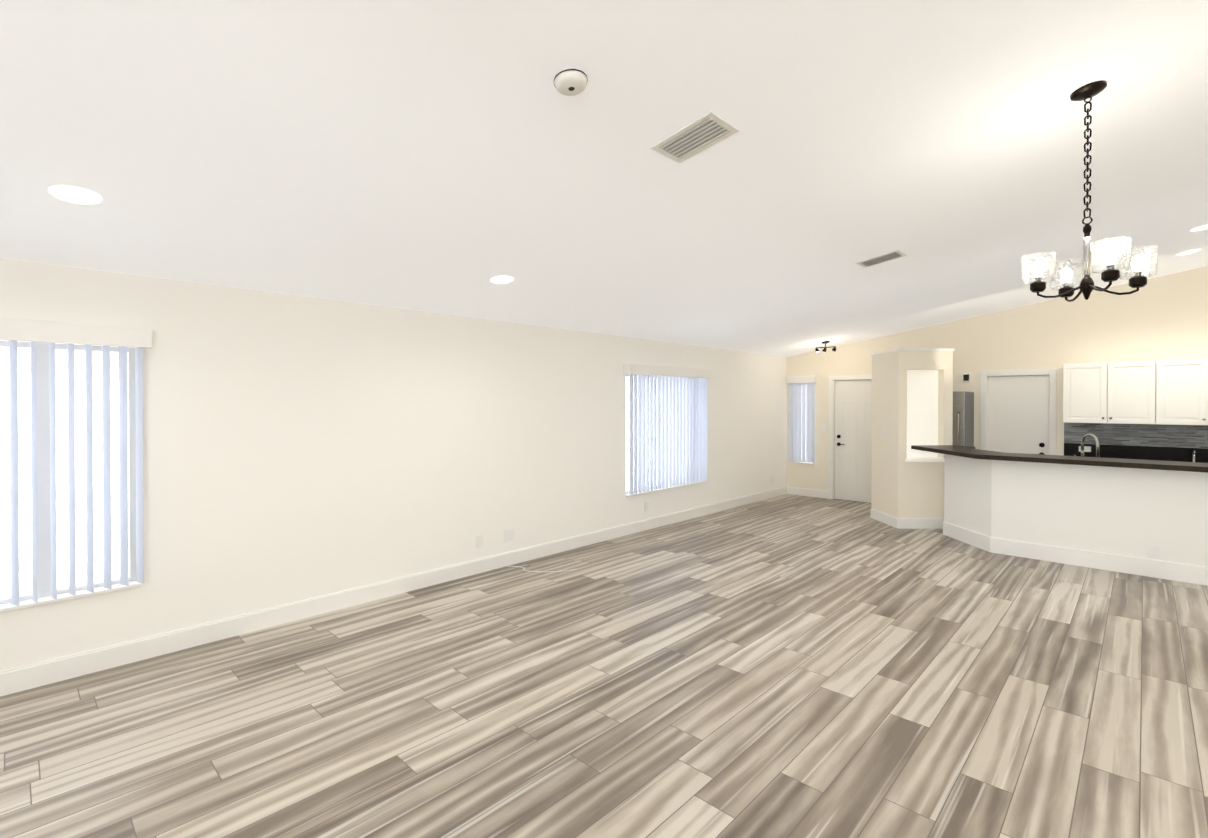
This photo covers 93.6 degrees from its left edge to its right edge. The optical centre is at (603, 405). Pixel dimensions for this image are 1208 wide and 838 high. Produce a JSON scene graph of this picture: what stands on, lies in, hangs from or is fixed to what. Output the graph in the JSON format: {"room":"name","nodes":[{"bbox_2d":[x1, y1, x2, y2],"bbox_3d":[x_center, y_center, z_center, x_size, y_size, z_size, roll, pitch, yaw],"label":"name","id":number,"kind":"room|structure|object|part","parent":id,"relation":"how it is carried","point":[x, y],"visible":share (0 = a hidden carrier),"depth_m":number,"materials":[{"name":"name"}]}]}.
{"room":"empty living room","nodes":[
{"label":"empty living room","id":0,"kind":"room"},
{"bbox_2d":[0,258,786,670],"bbox_3d":[-0.801,-0.277,5.987,0.200,3.750,11.950,0,1,44],"label":"wall","id":1,"kind":"structure","parent":0,"point":[298,448],"depth_m":4.53,"materials":[{"name":"white paint"}]},
{"bbox_2d":[0,341,143,605],"bbox_3d":[-3.561,0.384,2.989,0.234,1.530,1.743,0,1,44],"label":"vertical blinds","id":2,"kind":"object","parent":1,"relation":"in","point":[43,473],"depth_m":3.36,"materials":[{"name":"white plastic"}]},
{"bbox_2d":[0,580,141,612],"bbox_3d":[-3.563,1.138,2.996,0.107,0.022,1.733,0,1,44],"label":"window ledge","id":3,"kind":"object","parent":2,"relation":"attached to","point":[5,607],"visible":0.69,"depth_m":3.35,"materials":[{"name":"white"}]},
{"bbox_2d":[0,318,151,348],"bbox_3d":[-3.509,-0.420,2.934,0.092,0.120,1.835,0,1,44],"label":"window valance","id":4,"kind":"object","parent":1,"relation":"attached to","point":[23,330],"visible":1,"depth_m":3.30,"materials":[{"name":"white"}]},
{"bbox_2d":[0,486,786,696],"bbox_3d":[-0.723,1.531,5.925,0.016,0.135,11.550,0,1,44],"label":"baseboard","id":5,"kind":"structure","parent":1,"relation":"attached to","point":[26,677],"depth_m":4.25,"materials":[{"name":"white wood"}]},
{"bbox_2d":[476,535,482,547],"bbox_3d":[-1.192,1.302,5.438,0.007,0.120,0.075,0,1,44],"label":"electrical outlet","id":6,"kind":"object","parent":1,"relation":"attached to","point":[479,541],"visible":1,"depth_m":5.43,"materials":[{"name":"white plastic"}]},
{"bbox_2d":[504,528,513,541],"bbox_3d":[-0.950,1.300,5.691,0.007,0.120,0.120,0,1,44],"label":"electrical outlet","id":7,"kind":"object","parent":1,"relation":"attached to","point":[508,534],"visible":1,"depth_m":5.68,"materials":[{"name":"white plastic"}]},
{"bbox_2d":[645,501,648,510],"bbox_3d":[0.548,1.289,7.261,0.007,0.120,0.075,0,1,44],"label":"electrical outlet","id":8,"kind":"object","parent":1,"relation":"attached to","point":[646,506],"visible":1,"depth_m":7.26,"materials":[{"name":"white plastic"}]},
{"bbox_2d":[626,374,707,494],"bbox_3d":[0.849,0.352,7.610,0.233,1.530,1.730,0,1,44],"label":"vertical blinds","id":9,"kind":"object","parent":1,"relation":"in","point":[675,454],"depth_m":7.51,"materials":[{"name":"white plastic"}]},
{"bbox_3d":[0.791,0.351,7.665,0.072,1.530,1.730,0,1,44],"label":"frame","id":10,"kind":"part","parent":9,"relation":"part of","materials":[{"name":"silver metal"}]},
{"bbox_2d":[626,481,705,496],"bbox_3d":[0.847,1.106,7.616,0.107,0.022,1.728,0,1,44],"label":"window ledge","id":11,"kind":"object","parent":9,"relation":"attached to","point":[646,492],"visible":0.5,"depth_m":7.44,"materials":[{"name":"white"}]},
{"bbox_2d":[623,364,711,377],"bbox_3d":[0.901,-0.453,7.554,0.092,0.120,1.830,0,1,44],"label":"window valance","id":12,"kind":"object","parent":1,"relation":"attached to","point":[633,369],"visible":0.88,"depth_m":7.38,"materials":[{"name":"white"}]},
{"bbox_2d":[0,494,1207,837],"bbox_3d":[1.586,1.664,3.722,6.800,0.100,11.950,0,1,44],"label":"floor","id":13,"kind":"structure","parent":0,"point":[792,666],"depth_m":3.04,"materials":[{"name":"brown wood"}]},
{"bbox_2d":[507,566,577,571],"bbox_3d":[-0.612,1.597,5.596,0.576,0.008,0.431,0,1,44],"label":"cord","id":14,"kind":"object","parent":13,"relation":"on","point":[540,571],"visible":0.96,"depth_m":5.49,"materials":[{"name":"white plastic"}]},
{"bbox_2d":[952,392,973,446],"bbox_3d":[4.766,0.693,8.134,0.800,1.780,0.666,0,1,44],"label":"fridge","id":15,"kind":"object","parent":13,"relation":"on","point":[963,418],"visible":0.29,"depth_m":7.73,"materials":[{"name":"grey metal"}]},
{"bbox_3d":[4.584,0.506,7.897,0.638,0.859,0.074,0,1,44],"label":"handle","id":16,"kind":"part","parent":15,"relation":"part of","materials":[{"name":"silver metal"}]},
{"bbox_2d":[911,433,1207,585],"bbox_3d":[5.218,0.944,5.773,3.956,1.312,1.299,0,1,44],"label":"breakfast bar","id":17,"kind":"object","parent":13,"relation":"on","point":[1111,514],"visible":1,"depth_m":5.64,"materials":[{"name":"paint"},{"name":"dark granite"}]},
{"bbox_3d":[5.277,1.519,5.559,3.570,0.165,0.599,0,1,44],"label":"skirting","id":18,"kind":"part","parent":17,"relation":"part of","materials":[{"name":"white wood"}]},
{"bbox_2d":[1074,433,1099,456],"bbox_3d":[5.096,0.483,5.810,0.432,0.392,0.175,0,1,44],"label":"faucet","id":19,"kind":"object","parent":17,"relation":"on","point":[1092,435],"depth_m":5.84,"materials":[{"name":"silver metal"}]},
{"bbox_2d":[1064,423,1207,462],"bbox_3d":[6.749,0.909,6.341,2.547,1.374,0.617,0,1,44],"label":"backsplash","id":20,"kind":"structure","parent":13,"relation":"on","point":[1184,443],"depth_m":6.92,"materials":[{"name":"grey tile"}]},
{"bbox_2d":[1079,446,1090,451],"bbox_3d":[6.176,0.554,7.278,0.120,0.070,0.006,0,1,44],"label":"socket","id":21,"kind":"object","parent":20,"relation":"attached to","point":[1086,448],"depth_m":7.27,"materials":[{"name":"white plastic"}]},
{"bbox_2d":[0,0,1207,356],"bbox_3d":[1.586,-1.406,3.701,6.800,1.220,11.950,0,1,44],"label":"ceiling","id":22,"kind":"structure","parent":0,"point":[446,156],"depth_m":2.75,"materials":[{"name":"white paint"}]},
{"bbox_2d":[48,185,101,204],"bbox_3d":[-2.438,-0.971,2.616,0.182,0.032,0.184,0,1,44],"label":"recessed light","id":23,"kind":"object","parent":22,"relation":"in","point":[74,194],"visible":1,"depth_m":2.61,"materials":[{"name":"white plastic"}]},
{"bbox_2d":[490,276,513,283],"bbox_3d":[-0.789,-0.978,4.402,0.182,0.032,0.184,0,1,44],"label":"recessed light","id":24,"kind":"object","parent":22,"relation":"in","point":[502,279],"visible":1,"depth_m":4.40,"materials":[{"name":"white"}]},
{"bbox_2d":[554,68,587,95],"bbox_3d":[-0.129,-1.247,2.193,0.132,0.055,0.133,0,1,44],"label":"smoke detector","id":25,"kind":"object","parent":22,"relation":"attached to","point":[570,81],"visible":1,"depth_m":2.16,"materials":[{"name":"white"}]},
{"bbox_2d":[650,112,738,163],"bbox_3d":[0.431,-1.273,2.709,0.347,0.057,0.240,0,1,44],"label":"ceiling vent","id":26,"kind":"object","parent":22,"relation":"in","point":[703,133],"visible":1,"depth_m":2.70,"materials":[{"name":"white metal"}]},
{"bbox_2d":[815,341,835,352],"bbox_3d":[3.484,-0.930,8.908,0.333,0.176,0.120,0,1,44],"label":"spotlight fixture","id":27,"kind":"object","parent":22,"relation":"attached to","point":[825,348],"visible":1,"depth_m":8.90,"materials":[{"name":"brown metal"}]},
{"bbox_2d":[856,250,906,267],"bbox_3d":[2.410,-1.274,4.926,0.347,0.057,0.240,0,1,44],"label":"ceiling vent","id":28,"kind":"object","parent":22,"relation":"in","point":[883,258],"visible":0.98,"depth_m":4.92,"materials":[{"name":"white metal"}]},
{"bbox_2d":[1021,80,1157,301],"bbox_3d":[2.268,-0.993,2.658,0.410,0.994,0.410,0,0,-28],"label":"chandelier","id":29,"kind":"object","parent":22,"relation":"hanging from","point":[1111,273],"visible":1,"depth_m":2.65,"materials":[{"name":"white glass"}]},
{"bbox_2d":[1176,249,1200,255],"bbox_3d":[6.010,-1.577,5.829,0.182,0.032,0.184,0,1,44],"label":"recessed light","id":30,"kind":"object","parent":22,"relation":"in","point":[1188,252],"visible":1,"depth_m":5.83,"materials":[{"name":"white plastic"}]},
{"bbox_2d":[1190,224,1207,231],"bbox_3d":[5.321,-1.581,5.021,0.182,0.032,0.184,0,1,44],"label":"recessed light","id":31,"kind":"object","parent":22,"relation":"in","point":[1203,227],"visible":0.98,"depth_m":5.04,"materials":[{"name":"white"}]},
{"bbox_2d":[870,348,954,517],"bbox_3d":[4.089,0.423,7.512,0.889,2.330,0.686,0,1,44],"label":"wall","id":32,"kind":"structure","parent":0,"point":[912,396],"depth_m":7.19,"materials":[{"name":"beige paint"}]},
{"bbox_2d":[870,508,943,528],"bbox_3d":[3.983,1.520,7.516,1.020,0.135,0.513,0,1,44],"label":"baseboard","id":33,"kind":"structure","parent":32,"relation":"attached to","point":[911,523],"depth_m":7.34,"materials":[{"name":"white wood"}]},
{"bbox_2d":[787,266,1207,490],"bbox_3d":[5.642,-0.290,7.958,6.800,3.750,0.200,0,1,44],"label":"wall","id":34,"kind":"structure","parent":0,"point":[1162,318],"depth_m":7.54,"materials":[{"name":"beige paint"}]},
{"bbox_2d":[787,375,816,464],"bbox_3d":[3.563,0.295,9.992,0.910,1.930,0.455,0,1,44],"label":"sidelight window","id":35,"kind":"structure","parent":34,"relation":"in","point":[801,419],"depth_m":9.85,"materials":[{"name":"white plastic"}]},
{"bbox_2d":[787,486,827,498],"bbox_3d":[4.647,1.511,8.771,3.824,0.135,0.016,0,1,44],"label":"baseboard","id":36,"kind":"structure","parent":34,"relation":"attached to","point":[808,492],"depth_m":9.83,"materials":[{"name":"white wood"}]},
{"bbox_2d":[822,423,826,429],"bbox_3d":[3.747,0.353,9.627,0.075,0.120,0.008,0,1,44],"label":"light switch","id":37,"kind":"object","parent":34,"relation":"attached to","point":[824,426],"visible":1,"depth_m":9.62,"materials":[{"name":"white plastic"}]},
{"bbox_2d":[828,374,871,498],"bbox_3d":[4.236,0.535,9.286,1.040,2.080,0.210,0,1,44],"label":"door frame","id":38,"kind":"structure","parent":34,"relation":"in","point":[831,436],"depth_m":9.53,"materials":[{"name":"white wood"}]},
{"bbox_2d":[835,380,871,502],"bbox_3d":[4.218,0.575,9.267,0.870,1.989,0.052,0,1,44],"label":"entry door","id":39,"kind":"structure","parent":38,"relation":"attached to","point":[853,430],"depth_m":9.33,"materials":[{"name":"white wood"}]},
{"bbox_2d":[962,373,970,381],"bbox_3d":[5.234,-0.407,8.182,0.100,0.120,0.037,0,1,44],"label":"door chime","id":40,"kind":"object","parent":34,"relation":"attached to","point":[966,377],"visible":1,"depth_m":8.17,"materials":[{"name":"black plastic"}]},
{"bbox_2d":[963,374,968,380],"bbox_3d":[5.222,-0.407,8.169,0.070,0.090,0.003,0,1,44],"label":"grille","id":41,"kind":"object","parent":40,"relation":"attached to","point":[965,376],"depth_m":8.17,"materials":[{"name":"black plastic"}]},
{"bbox_2d":[980,369,1056,454],"bbox_3d":[5.737,0.545,7.853,0.850,2.080,0.210,0,1,44],"label":"door frame","id":42,"kind":"structure","parent":34,"relation":"in","point":[985,375],"depth_m":7.75,"materials":[{"name":"white wood"}]},
{"bbox_2d":[988,375,1048,454],"bbox_3d":[5.703,0.585,7.818,0.680,1.989,0.098,0,1,44],"label":"door","id":43,"kind":"structure","parent":42,"relation":"attached to","point":[1018,414],"depth_m":7.81,"materials":[{"name":"white wood"}]},
{"bbox_3d":[5.854,0.591,7.643,0.141,0.191,0.053,0,1,44],"label":"garage door hardware","id":44,"kind":"part","parent":43,"relation":"part of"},
{"bbox_2d":[1063,361,1162,424],"bbox_3d":[6.259,-0.156,6.994,0.904,0.746,0.339,0,1,44],"label":"upper cabinet","id":45,"kind":"object","parent":34,"relation":"attached to","point":[1110,392],"depth_m":6.85,"materials":[{"name":"white wood"}]},
{"bbox_2d":[1163,359,1207,425],"bbox_3d":[6.849,-0.152,6.431,0.964,0.746,0.339,0,1,44],"label":"upper cabinet","id":46,"kind":"object","parent":34,"relation":"attached to","point":[1169,392],"depth_m":6.44,"materials":[{"name":"white wood"}]},
{"label":"outside","id":47,"kind":"structure","parent":0,"visible":0},
{"bbox_2d":[0,347,128,597],"bbox_3d":[-3.801,0.383,3.218,0.010,2.030,2.235,0,1,44],"label":"window","id":48,"kind":"structure","parent":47,"point":[24,467],"depth_m":3.60,"materials":[{"name":"white glass"}]}
]}

